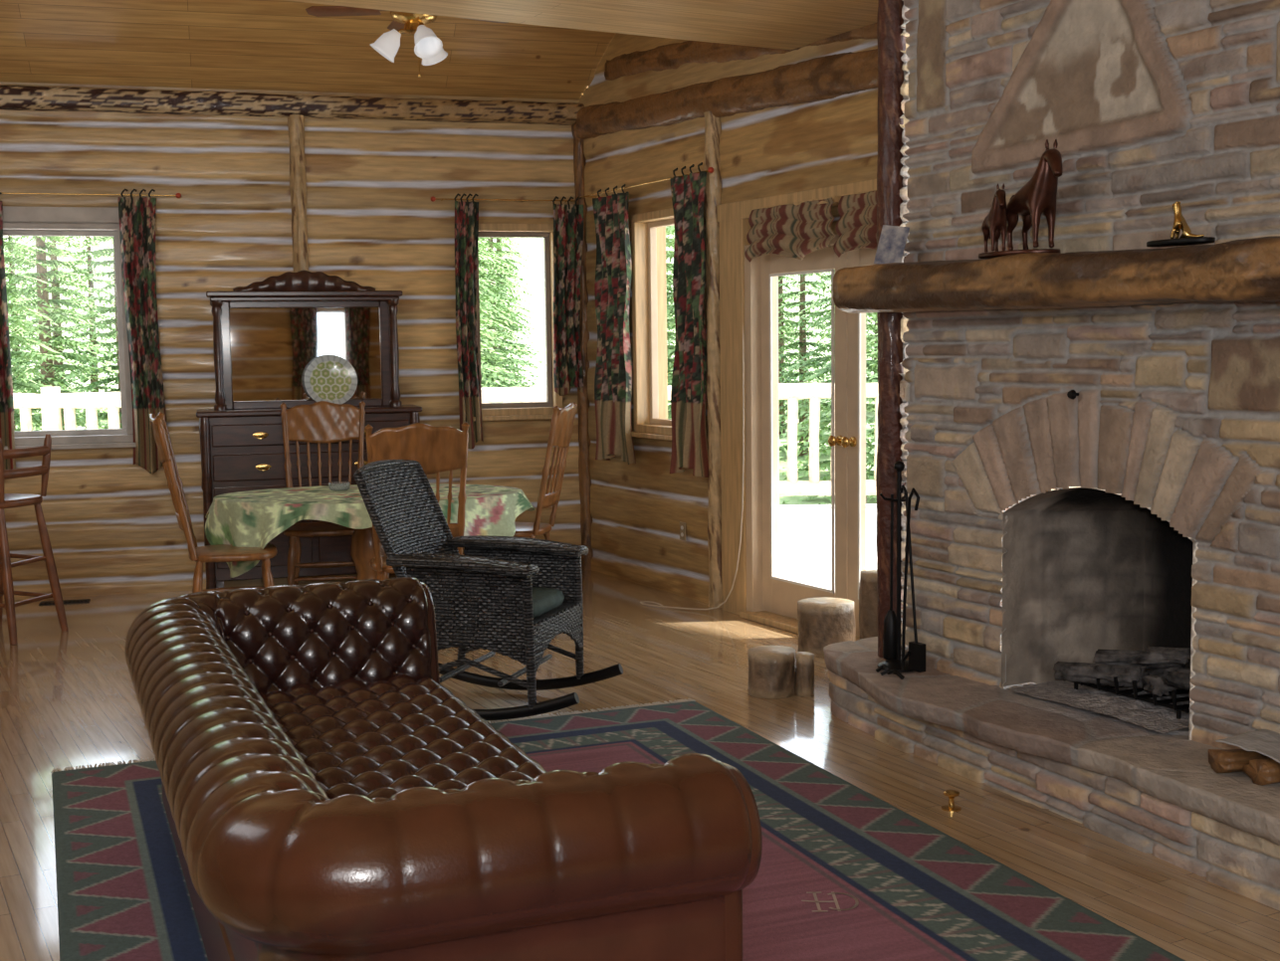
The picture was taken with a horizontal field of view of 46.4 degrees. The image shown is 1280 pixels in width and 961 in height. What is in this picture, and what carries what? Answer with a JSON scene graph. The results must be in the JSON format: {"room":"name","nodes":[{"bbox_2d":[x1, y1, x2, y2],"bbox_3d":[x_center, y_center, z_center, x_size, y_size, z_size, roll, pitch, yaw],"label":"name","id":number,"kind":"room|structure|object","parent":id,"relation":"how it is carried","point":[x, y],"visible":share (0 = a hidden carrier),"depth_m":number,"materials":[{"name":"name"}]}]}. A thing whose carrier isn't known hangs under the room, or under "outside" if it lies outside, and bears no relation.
{"room":"cabin living room","nodes":[
{"label":"cabin living room","id":0,"kind":"room"},
{"bbox_2d":[0,81,581,601],"bbox_3d":[-3.358,-0.898,9.691,6.210,3.300,0.032,-2,5,-16],"label":"wall","id":1,"kind":"structure","parent":0,"point":[372,219],"depth_m":9.85,"materials":[{"name":"wood"}]},
{"bbox_2d":[1,206,133,448],"bbox_3d":[-4.795,-0.926,9.269,3.220,1.550,0.075,-2,5,-16],"label":"trim","id":2,"kind":"structure","parent":1,"relation":"attached to","point":[19,214],"depth_m":9.48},
{"bbox_2d":[2,220,136,449],"bbox_3d":[-3.733,-0.933,9.633,0.920,1.450,0.270,-2,5,-16],"label":"window","id":3,"kind":"structure","parent":1,"relation":"in","point":[96,438],"depth_m":9.63,"materials":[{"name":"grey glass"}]},
{"bbox_2d":[118,188,166,473],"bbox_3d":[-3.199,-0.957,9.620,0.241,1.825,0.092,-2,5,-16],"label":"curtain","id":4,"kind":"object","parent":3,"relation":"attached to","point":[136,215],"visible":0.94,"depth_m":9.61,"materials":[{"name":"fabric"}]},
{"bbox_2d":[1,193,181,198],"bbox_3d":[-3.740,-1.809,9.440,1.608,0.034,0.128,-2,5,-16],"label":"curtain rod","id":5,"kind":"object","parent":1,"relation":"attached to","point":[177,195],"visible":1,"depth_m":9.47,"materials":[{"name":"gold metal"}]},
{"bbox_2d":[0,192,15,469],"bbox_3d":[-4.094,-0.907,9.373,0.258,1.795,0.090,-2,5,-16],"label":"curtain","id":6,"kind":"object","parent":5,"relation":"hanging from","point":[7,432],"visible":0.89,"depth_m":9.41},
{"bbox_2d":[0,84,584,125],"bbox_3d":[-3.361,-2.426,9.528,6.230,0.154,0.154,-2,5,-16],"label":"ceiling beam","id":7,"kind":"structure","parent":1,"relation":"attached to","point":[12,98],"depth_m":9.75,"materials":[{"name":"wood"}]},
{"bbox_2d":[287,114,308,272],"bbox_3d":[-2.260,-1.795,9.896,0.110,1.220,0.174,-2,5,-16],"label":"trim","id":8,"kind":"structure","parent":1,"relation":"attached to","point":[296,122],"depth_m":9.83,"materials":[{"name":"wood"}]},
{"bbox_2d":[430,196,575,203],"bbox_3d":[-0.937,-1.918,10.222,1.008,0.034,0.128,-2,5,-16],"label":"curtain rod","id":9,"kind":"object","parent":1,"relation":"attached to","point":[433,198],"visible":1,"depth_m":10.16,"materials":[{"name":"gold metal"}]},
{"bbox_2d":[552,196,584,396],"bbox_3d":[-0.496,-1.275,10.354,0.230,1.375,0.082,-2,5,-16],"label":"curtain","id":10,"kind":"object","parent":9,"relation":"hanging from","point":[567,219],"visible":1,"depth_m":10.35,"materials":[{"name":"fabric"}]},
{"bbox_2d":[472,223,562,421],"bbox_3d":[-0.884,-1.103,10.422,0.700,1.350,0.270,-2,5,-16],"label":"window","id":11,"kind":"structure","parent":1,"relation":"in","point":[523,410],"depth_m":10.41,"materials":[{"name":"brown wood"}]},
{"bbox_2d":[454,193,483,449],"bbox_3d":[-1.165,-1.080,10.182,0.180,1.735,0.085,-2,5,-16],"label":"curtain","id":12,"kind":"object","parent":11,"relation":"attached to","point":[466,213],"visible":0.98,"depth_m":10.17,"materials":[{"name":"fabric"}]},
{"bbox_2d":[573,130,593,570],"bbox_3d":[-0.396,-0.959,10.483,0.104,3.200,0.110,-2,5,-16],"label":"trim","id":13,"kind":"structure","parent":1,"relation":"attached to","point":[579,162],"depth_m":10.48,"materials":[{"name":"wood"}]},
{"bbox_2d":[0,0,615,100],"bbox_3d":[1.952,-2.898,3.765,17.000,1.770,14.050,-2,5,-16],"label":"ceiling","id":14,"kind":"structure","parent":0,"point":[267,45],"depth_m":9.48,"materials":[{"name":"brown wood"}]},
{"bbox_2d":[305,5,507,77],"bbox_3d":[-1.209,-2.725,7.804,1.074,1.212,1.066,-2,5,-10],"label":"ceiling fan","id":15,"kind":"object","parent":14,"relation":"hanging from","point":[428,47],"visible":0.85,"depth_m":7.77,"materials":[{"name":"glass"}]},
{"bbox_2d":[284,0,877,49],"bbox_3d":[-0.113,-1.713,0.569,9.100,0.170,12.370,-4,6,-28],"label":"ceiling","id":16,"kind":"structure","parent":0,"point":[772,24],"depth_m":7.17,"materials":[{"name":"brown wood"}]},
{"bbox_2d":[0,570,1279,960],"bbox_3d":[0.316,1.234,4.005,13.400,0.001,13.750,-1,5,0],"label":"floor","id":17,"kind":"structure","parent":0,"point":[68,699],"depth_m":6.09,"materials":[{"name":"brown wood"}]},
{"bbox_2d":[0,433,68,644],"bbox_3d":[-3.596,0.314,8.400,0.520,1.134,0.440,1,6,20],"label":"bar stool","id":18,"kind":"object","parent":17,"relation":"on","point":[7,501],"visible":1,"depth_m":8.34,"materials":[{"name":"brown wood"}]},
{"bbox_2d":[38,599,90,605],"bbox_3d":[-3.665,0.774,9.516,0.300,0.010,0.100,-2,5,-16],"label":"floor vent","id":19,"kind":"object","parent":17,"relation":"in","point":[79,600],"visible":0.84,"depth_m":9.50,"materials":[{"name":"black metal"}]},
{"bbox_2d":[149,412,277,593],"bbox_3d":[-2.301,0.259,8.094,0.643,1.263,0.536,-2,5,-16],"label":"dining chair","id":20,"kind":"object","parent":17,"relation":"on","point":[218,552],"visible":0.8,"depth_m":7.91,"materials":[{"name":"brown wood"}]},
{"bbox_2d":[196,270,422,589],"bbox_3d":[-2.160,-0.320,9.780,1.420,2.102,0.464,-2,5,-16],"label":"sideboard","id":21,"kind":"object","parent":17,"relation":"on","point":[267,333],"visible":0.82,"depth_m":9.70,"materials":[{"name":"brown wood"}]},
{"bbox_2d":[220,301,391,410],"bbox_3d":[-2.195,-0.843,9.830,1.140,0.725,0.080,-2,5,-16],"label":"mirror","id":22,"kind":"object","parent":21,"relation":"on","point":[269,347],"depth_m":9.80,"materials":[{"name":"silver"}]},
{"bbox_2d":[303,355,357,404],"bbox_3d":[-2.017,-0.653,9.739,0.342,0.334,0.080,-2,5,-15],"label":"glass plate","id":23,"kind":"object","parent":21,"relation":"on","point":[328,378],"visible":0.98,"depth_m":9.76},
{"bbox_2d":[279,401,365,585],"bbox_3d":[-1.940,0.152,9.206,0.536,1.263,0.643,-2,5,-10],"label":"dining chair","id":24,"kind":"object","parent":17,"relation":"on","point":[321,422],"visible":0.68,"depth_m":9.38,"materials":[{"name":"brown wood"}]},
{"bbox_2d":[204,483,535,580],"bbox_3d":[-1.554,0.442,8.701,1.874,0.741,1.310,-2,5,-15],"label":"dining table","id":25,"kind":"object","parent":17,"relation":"on","point":[249,519],"visible":0.56,"depth_m":8.33,"materials":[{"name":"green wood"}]},
{"bbox_2d":[328,481,350,490],"bbox_3d":[-1.780,0.034,8.838,0.130,0.045,0.130,-1,5,0],"label":"glass ashtray","id":26,"kind":"object","parent":25,"relation":"on","point":[333,486],"visible":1,"depth_m":8.79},
{"bbox_2d":[364,422,469,581],"bbox_3d":[-1.141,0.304,7.636,0.521,1.228,0.625,-2,5,-12],"label":"dining chair","id":27,"kind":"object","parent":17,"relation":"on","point":[439,449],"visible":0.51,"depth_m":7.35,"materials":[{"name":"brown wood"}]},
{"bbox_2d":[513,402,577,540],"bbox_3d":[-0.694,0.163,8.984,0.637,1.252,0.531,0,5,10],"label":"dining chair","id":28,"kind":"object","parent":17,"relation":"on","point":[562,419],"visible":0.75,"depth_m":8.80,"materials":[{"name":"brown wood"}]},
{"bbox_2d":[50,698,1185,960],"bbox_3d":[-0.085,1.239,3.926,2.679,0.014,4.955,-3,6,-22],"label":"area rug","id":29,"kind":"object","parent":17,"relation":"on","point":[845,874],"visible":0.48,"depth_m":4.50,"materials":[{"name":"fabric"}]},
{"bbox_2d":[124,577,762,960],"bbox_3d":[-0.737,0.846,3.947,1.054,0.784,2.786,-3,6,-22],"label":"sofa","id":30,"kind":"object","parent":29,"relation":"on","point":[325,797],"visible":1,"depth_m":2.81,"materials":[{"name":"leather"}]},
{"bbox_2d":[353,459,623,720],"bbox_3d":[-0.673,0.456,6.575,1.057,1.079,0.771,1,6,18],"label":"rocking chair","id":31,"kind":"object","parent":29,"relation":"on","point":[510,596],"visible":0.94,"depth_m":6.42,"materials":[{"name":"black wicker"}]},
{"bbox_2d":[532,587,564,618],"bbox_3d":[-0.633,0.539,6.570,0.510,0.073,0.520,1,6,18],"label":"seat cushion","id":32,"kind":"object","parent":31,"relation":"on","point":[546,601],"depth_m":6.54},
{"bbox_2d":[747,645,795,698],"bbox_3d":[0.603,0.872,6.809,0.224,0.200,0.226,-4,6,-30],"label":"stump","id":33,"kind":"object","parent":17,"relation":"on","point":[771,669],"visible":1,"depth_m":6.72,"materials":[{"name":"wood"}]},
{"bbox_2d":[795,651,814,697],"bbox_3d":[0.747,0.879,6.766,0.081,0.190,0.107,-3,6,-20],"label":"stump","id":34,"kind":"object","parent":17,"relation":"on","point":[804,661],"visible":1,"depth_m":6.73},
{"bbox_2d":[797,597,855,656],"bbox_3d":[0.962,0.755,7.706,0.299,0.260,0.290,0,5,10],"label":"stump","id":35,"kind":"object","parent":17,"relation":"on","point":[822,622],"visible":0.83,"depth_m":7.59,"materials":[{"name":"wood"}]},
{"bbox_2d":[858,570,877,639],"bbox_3d":[1.195,0.682,7.372,0.240,0.460,0.182,2,6,30],"label":"stump","id":36,"kind":"object","parent":17,"relation":"on","point":[868,597],"visible":0.25,"depth_m":7.32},
{"bbox_2d":[941,790,961,812],"bbox_3d":[1.064,1.091,5.103,0.068,0.064,0.068,-1,5,0],"label":"handle","id":37,"kind":"object","parent":17,"relation":"on","point":[951,794],"visible":1,"depth_m":5.09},
{"bbox_2d":[823,0,1279,910],"bbox_3d":[1.797,-0.477,5.154,1.239,3.159,3.279,-4,6,-28],"label":"fireplace","id":38,"kind":"object","parent":17,"relation":"on","point":[1125,371],"depth_m":5.20,"materials":[{"name":"stone"}]},
{"bbox_2d":[875,664,904,679],"bbox_3d":[0.992,0.757,5.921,0.060,0.038,0.168,-6,7,-43],"label":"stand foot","id":39,"kind":"object","parent":38,"relation":"on","point":[887,671],"visible":1,"depth_m":5.92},
{"bbox_2d":[875,0,907,657],"bbox_3d":[1.044,-0.700,6.181,0.130,2.895,0.129,1,5,15],"label":"post","id":40,"kind":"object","parent":38,"relation":"on","point":[890,21],"depth_m":6.13,"materials":[{"name":"wood"}]},
{"bbox_2d":[873,224,909,263],"bbox_3d":[1.007,-0.940,5.973,0.140,0.171,0.043,3,7,38],"label":"greeting card","id":41,"kind":"object","parent":38,"relation":"on","point":[893,239],"visible":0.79,"depth_m":5.97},
{"bbox_2d":[877,460,925,672],"bbox_3d":[1.065,0.344,5.990,0.170,0.841,0.300,-4,6,-28],"label":"fireplace tool set","id":42,"kind":"object","parent":38,"relation":"on","point":[916,654],"visible":0.98,"depth_m":6.00,"materials":[{"name":"black metal"}]},
{"bbox_2d":[978,248,1061,259],"bbox_3d":[1.345,-0.808,5.326,0.200,0.016,0.364,-4,6,-28],"label":"sculpture base","id":43,"kind":"object","parent":38,"relation":"on","point":[989,255],"visible":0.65,"depth_m":5.22,"materials":[{"name":"wood"}]},
{"bbox_2d":[981,183,1007,252],"bbox_3d":[1.276,-0.938,5.348,0.078,0.235,0.244,-1,5,2],"label":"horse figurine","id":44,"kind":"object","parent":43,"relation":"on","point":[994,224],"visible":0.98,"depth_m":5.31,"materials":[{"name":"wood"}]},
{"bbox_2d":[1006,139,1063,250],"bbox_3d":[1.390,-0.998,5.240,0.122,0.367,0.381,-2,5,-13],"label":"horse figurine","id":45,"kind":"object","parent":43,"relation":"on","point":[1038,196],"visible":0.97,"depth_m":5.18,"materials":[{"name":"wood"}]},
{"bbox_2d":[1008,679,1189,733],"bbox_3d":[1.810,0.769,5.439,0.560,0.068,0.760,-4,6,-28],"label":"pile","id":46,"kind":"object","parent":38,"relation":"on","point":[1163,720],"visible":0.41,"depth_m":5.31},
{"bbox_2d":[1053,661,1149,689],"bbox_3d":[1.665,0.696,5.399,0.104,0.101,0.347,-5,7,-40],"label":"log","id":47,"kind":"object","parent":38,"relation":"on","point":[1086,673],"visible":0.97,"depth_m":5.36,"materials":[{"name":"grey wood"}]},
{"bbox_2d":[1093,648,1184,669],"bbox_3d":[1.783,0.648,5.343,0.305,0.101,0.098,2,6,31],"label":"log","id":48,"kind":"object","parent":47,"relation":"on","point":[1151,661],"visible":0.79,"depth_m":5.34,"materials":[{"name":"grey wood"}]},
{"bbox_2d":[1145,646,1190,664],"bbox_3d":[1.864,0.615,5.274,0.060,0.080,0.206,-3,6,-20],"label":"log","id":49,"kind":"object","parent":48,"relation":"on","point":[1173,655],"visible":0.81,"depth_m":5.23,"materials":[{"name":"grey wood"}]},
{"bbox_2d":[1141,675,1177,697],"bbox_3d":[1.800,0.709,5.199,0.092,0.095,0.227,0,5,8],"label":"log","id":50,"kind":"object","parent":38,"relation":"on","point":[1157,685],"visible":0.99,"depth_m":5.10,"materials":[{"name":"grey wood"}]},
{"bbox_2d":[1144,666,1190,690],"bbox_3d":[1.879,0.697,5.355,0.110,0.109,0.404,-2,5,-15],"label":"log","id":51,"kind":"object","parent":38,"relation":"on","point":[1178,678],"visible":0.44,"depth_m":5.23,"materials":[{"name":"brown wood"}]},
{"bbox_2d":[1146,201,1215,246],"bbox_3d":[1.701,-0.811,4.697,0.120,0.136,0.250,-4,6,-28],"label":"figurine","id":52,"kind":"object","parent":38,"relation":"on","point":[1186,238],"visible":1,"depth_m":4.68,"materials":[{"name":"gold metal"}]},
{"bbox_2d":[1207,749,1268,773],"bbox_3d":[1.919,0.849,4.569,0.340,0.076,0.107,-2,5,-8],"label":"log","id":53,"kind":"object","parent":38,"relation":"on","point":[1220,760],"visible":0.56,"depth_m":4.51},
{"bbox_2d":[1242,757,1279,786],"bbox_3d":[1.987,0.855,4.487,0.360,0.080,0.110,-3,6,-22],"label":"log","id":54,"kind":"object","parent":38,"relation":"on","point":[1262,771],"visible":0.9,"depth_m":4.40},
{"bbox_2d":[579,32,1047,603],"bbox_3d":[0.686,-1.589,8.442,0.036,4.800,4.620,-4,6,-28],"label":"wall","id":55,"kind":"structure","parent":0,"point":[637,510],"depth_m":9.39,"materials":[{"name":"wood"}]},
{"bbox_2d":[578,167,713,198],"bbox_3d":[0.043,-1.877,9.473,0.128,0.034,1.758,-4,6,-28],"label":"curtain rod","id":56,"kind":"object","parent":55,"relation":"attached to","point":[711,169],"visible":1,"depth_m":9.41,"materials":[{"name":"gold metal"}]},
{"bbox_2d":[592,184,636,464],"bbox_3d":[-0.170,-1.024,9.871,0.103,1.815,0.485,-4,6,-28],"label":"curtain","id":57,"kind":"object","parent":56,"relation":"hanging from","point":[613,267],"visible":1,"depth_m":9.84,"materials":[{"name":"fabric"}]},
{"bbox_2d":[631,208,674,440],"bbox_3d":[0.218,-0.986,9.483,0.270,1.440,0.820,-4,6,-28],"label":"window","id":58,"kind":"structure","parent":55,"relation":"in","point":[648,230],"depth_m":9.76,"materials":[{"name":"brown wood"}]},
{"bbox_2d":[679,521,685,540],"bbox_3d":[0.268,0.319,9.381,0.011,0.114,0.070,-4,6,-28],"label":"wall outlet","id":59,"kind":"object","parent":55,"relation":"attached to","point":[682,525],"visible":1,"depth_m":9.38,"materials":[{"name":"white plastic"}]},
{"bbox_2d":[669,162,708,477],"bbox_3d":[0.300,-0.956,9.007,0.103,1.865,0.407,-4,6,-28],"label":"curtain","id":60,"kind":"object","parent":55,"relation":"attached to","point":[689,379],"visible":1,"depth_m":8.97,"materials":[{"name":"fabric"}]},
{"bbox_2d":[640,324,744,610],"bbox_3d":[0.286,-0.075,8.864,0.806,1.710,0.100,4,7,43],"label":"extension cord","id":61,"kind":"object","parent":55,"relation":"attached to","point":[642,603],"visible":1,"depth_m":8.64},
{"bbox_2d":[703,111,722,608],"bbox_3d":[0.451,-0.702,8.925,0.123,2.950,0.116,-4,6,-28],"label":"trim","id":62,"kind":"structure","parent":55,"relation":"attached to","point":[713,126],"depth_m":8.88,"materials":[{"name":"wood"}]},
{"bbox_2d":[571,48,877,139],"bbox_3d":[0.623,-2.204,8.470,0.147,0.429,4.389,-4,6,-28],"label":"trim","id":63,"kind":"structure","parent":55,"relation":"attached to","point":[833,76],"depth_m":8.46,"materials":[{"name":"wood"}]},
{"bbox_2d":[604,22,877,80],"bbox_3d":[0.750,-2.440,8.273,0.131,0.536,3.965,-4,6,-28],"label":"trim","id":64,"kind":"structure","parent":55,"relation":"attached to","point":[671,56],"depth_m":8.98,"materials":[{"name":"wood"}]},
{"bbox_2d":[744,234,839,612],"bbox_3d":[1.101,-0.217,7.934,0.190,2.150,1.730,-4,6,-28],"label":"trim","id":65,"kind":"structure","parent":55,"relation":"attached to","point":[752,288],"depth_m":8.60,"materials":[{"name":"wood"}]},
{"bbox_2d":[744,196,841,262],"bbox_3d":[0.810,-1.335,8.006,0.092,0.309,0.827,-4,6,-28],"label":"valance","id":66,"kind":"object","parent":55,"relation":"attached to","point":[796,230],"visible":1,"depth_m":7.99,"materials":[{"name":"multicoloured fabric"}]},
{"bbox_2d":[716,179,876,615],"bbox_3d":[1.021,-0.341,7.925,0.086,2.400,2.170,-4,6,-28],"label":"trim","id":67,"kind":"structure","parent":55,"relation":"attached to","point":[733,218],"depth_m":8.70,"materials":[{"name":"brown wood"}]},
{"bbox_2d":[739,611,859,641],"bbox_3d":[1.091,0.837,8.023,0.240,0.035,1.700,-4,6,-28],"label":"trim","id":68,"kind":"structure","parent":55,"relation":"attached to","point":[778,621],"depth_m":8.47,"materials":[{"name":"brown wood"}]},
{"bbox_2d":[760,245,848,620],"bbox_3d":[0.884,-0.239,8.253,0.117,2.060,0.820,-4,6,-28],"label":"door","id":69,"kind":"structure","parent":55,"relation":"in","point":[780,596],"depth_m":8.42,"materials":[{"name":"beige wood"}]},
{"bbox_2d":[833,189,876,257],"bbox_3d":[1.206,-1.264,7.280,0.092,0.329,0.806,-4,6,-28],"label":"valance","id":70,"kind":"object","parent":55,"relation":"attached to","point":[856,227],"visible":0.48,"depth_m":7.48,"materials":[{"name":"multicoloured fabric"}]},
{"bbox_2d":[841,247,876,637],"bbox_3d":[1.265,-0.179,7.553,0.117,2.060,0.760,-4,6,-28],"label":"door","id":71,"kind":"structure","parent":55,"relation":"in","point":[855,442],"depth_m":7.83,"materials":[{"name":"brown wood"}]},
{"label":"outside","id":72,"kind":"structure","parent":0,"visible":0},
{"bbox_2d":[2,232,876,505],"bbox_3d":[-0.135,-10.422,49.453,120.000,16.297,70.000,-1,5,0],"label":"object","id":73,"kind":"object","parent":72,"point":[533,247],"depth_m":46.34,"materials":[{"name":"plant"}]},
{"bbox_2d":[3,235,41,430],"bbox_3d":[-11.154,-3.369,25.660,2.218,6.763,2.251,-2,5,-14],"label":"conifer tree","id":74,"kind":"object","parent":73,"relation":"on","point":[21,283],"visible":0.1,"depth_m":25.75,"materials":[{"name":"green plant"}]},
{"bbox_2d":[2,235,53,392],"bbox_3d":[-13.945,-4.399,33.238,1.992,5.985,1.963,-1,5,-6],"label":"conifer tree","id":75,"kind":"object","parent":73,"relation":"on","point":[8,238],"visible":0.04,"depth_m":33.24,"materials":[{"name":"green plant"}]},
{"bbox_2d":[2,235,77,431],"bbox_3d":[-7.671,-1.894,18.033,2.122,5.903,2.292,-2,5,-15],"label":"conifer tree","id":76,"kind":"object","parent":73,"relation":"on","point":[15,354],"visible":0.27,"depth_m":17.96,"materials":[{"name":"green plant"}]},
{"bbox_2d":[3,235,118,429],"bbox_3d":[-8.135,-2.608,20.342,2.194,6.691,2.227,-2,5,-13],"label":"conifer tree","id":77,"kind":"object","parent":73,"relation":"on","point":[47,370],"visible":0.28,"depth_m":20.37,"materials":[{"name":"green plant"}]},
{"bbox_2d":[9,235,114,429],"bbox_3d":[-11.094,-3.755,28.290,2.172,6.622,2.204,-4,6,-33],"label":"conifer tree","id":78,"kind":"object","parent":73,"relation":"on","point":[54,283],"visible":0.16,"depth_m":28.28,"materials":[{"name":"green plant"}]},
{"bbox_2d":[51,236,119,417],"bbox_3d":[-11.270,-3.748,30.746,2.243,5.778,2.077,-2,5,-11],"label":"conifer tree","id":79,"kind":"object","parent":73,"relation":"on","point":[90,283],"visible":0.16,"depth_m":30.70,"materials":[{"name":"green plant"}]},
{"bbox_2d":[60,236,122,429],"bbox_3d":[-8.076,-3.008,23.097,2.245,6.744,2.212,-4,6,-30],"label":"conifer tree","id":80,"kind":"object","parent":73,"relation":"on","point":[98,253],"visible":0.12,"depth_m":23.03,"materials":[{"name":"green plant"}]},
{"bbox_2d":[97,240,118,387],"bbox_3d":[-11.202,-4.208,33.444,2.157,5.567,2.003,-1,5,-7],"label":"conifer tree","id":81,"kind":"object","parent":73,"relation":"on","point":[113,384],"visible":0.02,"depth_m":33.28,"materials":[{"name":"green plant"}]},
{"bbox_2d":[477,239,510,388],"bbox_3d":[-2.352,-1.719,17.939,2.096,5.386,1.937,2,6,29],"label":"conifer tree","id":82,"kind":"object","parent":73,"relation":"on","point":[487,341],"visible":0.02,"depth_m":17.93,"materials":[{"name":"green plant"}]},
{"bbox_2d":[477,237,516,387],"bbox_3d":[-2.859,-2.701,25.615,1.890,5.253,2.035,3,7,38],"label":"conifer tree","id":83,"kind":"object","parent":73,"relation":"on","point":[482,245],"visible":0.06,"depth_m":25.56,"materials":[{"name":"green plant"}]},
{"bbox_2d":[478,238,524,403],"bbox_3d":[-2.500,-2.569,20.410,2.142,6.436,2.110,3,6,35],"label":"conifer tree","id":84,"kind":"object","parent":73,"relation":"on","point":[489,298],"visible":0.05,"depth_m":20.47,"materials":[{"name":"green plant"}]},
{"bbox_2d":[477,237,529,388],"bbox_3d":[-2.587,-3.007,23.126,2.191,6.583,2.159,0,5,11],"label":"conifer tree","id":85,"kind":"object","parent":73,"relation":"on","point":[492,287],"visible":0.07,"depth_m":23.15,"materials":[{"name":"green plant"}]},
{"bbox_2d":[478,237,536,387],"bbox_3d":[-2.743,-3.126,28.187,2.032,5.223,1.878,0,5,9],"label":"conifer tree","id":86,"kind":"object","parent":73,"relation":"on","point":[496,244],"visible":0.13,"depth_m":28.18,"materials":[{"name":"green plant"}]},
{"bbox_2d":[478,237,538,387],"bbox_3d":[-3.074,-4.191,30.818,2.066,6.300,2.097,2,6,30],"label":"conifer tree","id":87,"kind":"object","parent":73,"relation":"on","point":[512,241],"visible":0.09,"depth_m":30.78,"materials":[{"name":"green plant"}]},
{"bbox_2d":[478,237,546,387],"bbox_3d":[-3.154,-4.756,33.383,2.125,6.386,2.094,-1,5,1],"label":"conifer tree","id":88,"kind":"object","parent":73,"relation":"on","point":[499,240],"visible":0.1,"depth_m":33.44,"materials":[{"name":"green plant"}]},
{"bbox_2d":[665,233,674,410],"bbox_3d":[0.004,-3.378,25.479,2.172,6.524,2.140,3,6,35],"label":"conifer tree","id":89,"kind":"object","parent":73,"relation":"on","point":[669,318],"visible":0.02,"depth_m":25.48,"materials":[{"name":"green plant"}]},
{"bbox_2d":[665,224,675,420],"bbox_3d":[0.640,-2.222,17.932,2.045,6.237,2.076,1,5,14],"label":"conifer tree","id":90,"kind":"object","parent":73,"relation":"on","point":[670,352],"visible":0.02,"depth_m":17.85,"materials":[{"name":"green plant"}]},
{"bbox_2d":[665,225,675,419],"bbox_3d":[0.258,-2.170,20.364,2.038,5.666,2.205,1,6,21],"label":"conifer tree","id":91,"kind":"object","parent":73,"relation":"on","point":[669,360],"visible":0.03,"depth_m":20.32,"materials":[{"name":"green plant"}]},
{"bbox_2d":[665,231,675,419],"bbox_3d":[0.275,-2.594,23.110,2.078,5.776,2.238,3,6,36],"label":"conifer tree","id":92,"kind":"object","parent":73,"relation":"on","point":[667,264],"visible":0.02,"depth_m":23.00,"materials":[{"name":"green plant"}]},
{"bbox_2d":[782,277,799,409],"bbox_3d":[2.539,-4.280,30.723,2.121,6.374,2.090,1,6,21],"label":"conifer tree","id":93,"kind":"object","parent":73,"relation":"on","point":[783,278],"visible":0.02,"depth_m":30.76,"materials":[{"name":"green plant"}]},
{"bbox_2d":[778,274,817,434],"bbox_3d":[2.700,-3.180,28.311,2.002,5.145,1.850,-5,7,-41],"label":"conifer tree","id":94,"kind":"object","parent":73,"relation":"on","point":[781,341],"visible":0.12,"depth_m":28.26,"materials":[{"name":"green plant"}]},
{"bbox_2d":[778,272,831,456],"bbox_3d":[2.825,-2.853,25.552,1.967,5.452,2.289,2,6,30],"label":"conifer tree","id":95,"kind":"object","parent":73,"relation":"on","point":[802,334],"visible":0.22,"depth_m":25.49,"materials":[{"name":"green plant"}]},
{"bbox_2d":[779,503,876,590],"bbox_3d":[0.014,1.089,8.787,32.000,0.420,13.300,-1,5,0],"label":"deck","id":96,"kind":"object","parent":73,"relation":"on","point":[804,530],"visible":0.02,"depth_m":12.44,"materials":[{"name":"wood"}]},
{"bbox_2d":[12,383,1080,496],"bbox_3d":[-1.435,-0.340,15.030,21.255,1.320,0.198,-1,5,0],"label":"deck railing","id":97,"kind":"object","parent":96,"relation":"on","point":[51,400],"visible":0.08,"depth_m":14.96,"materials":[{"name":"wood"}]},
{"bbox_2d":[778,272,877,480],"bbox_3d":[3.049,-3.147,22.991,2.253,6.768,2.220,0,5,10],"label":"conifer tree","id":98,"kind":"object","parent":73,"relation":"on","point":[802,469],"visible":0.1,"depth_m":23.06,"materials":[{"name":"green plant"}]},
{"bbox_2d":[779,269,877,504],"bbox_3d":[2.964,-2.836,20.385,2.284,6.864,2.251,2,6,30],"label":"conifer tree","id":99,"kind":"object","parent":73,"relation":"on","point":[818,321],"visible":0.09,"depth_m":20.47,"materials":[{"name":"green plant"}]},
{"bbox_2d":[865,312,877,496],"bbox_3d":[3.343,-1.966,17.767,2.088,5.807,2.260,1,5,17],"label":"conifer tree","id":100,"kind":"object","parent":73,"relation":"on","point":[874,316],"visible":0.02,"depth_m":18.01,"materials":[{"name":"green plant"}]},
{"bbox_2d":[865,318,877,400],"bbox_3d":[5.183,-3.891,30.739,2.132,5.628,2.185,1,6,23],"label":"conifer tree","id":101,"kind":"object","parent":73,"relation":"on","point":[876,361],"visible":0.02,"depth_m":30.86,"materials":[{"name":"green plant"}]},
{"bbox_2d":[865,318,877,378],"bbox_3d":[5.338,-4.521,33.280,2.274,5.844,2.102,4,7,42],"label":"conifer tree","id":102,"kind":"object","parent":73,"relation":"on","point":[876,332],"visible":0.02,"depth_m":33.39,"materials":[{"name":"green plant"}]},
{"bbox_3d":[2.052,0.862,4.388,0.345,0.076,0.120,-4,6,-28],"label":"log","id":103,"kind":"object","parent":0,"visible":0},
{"bbox_2d":[1215,729,1279,763],"bbox_3d":[1.989,0.800,4.477,0.361,0.048,0.341,-4,6,-28],"label":"newspaper","id":104,"kind":"object","parent":103,"relation":"on","point":[1266,743],"visible":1,"depth_m":4.50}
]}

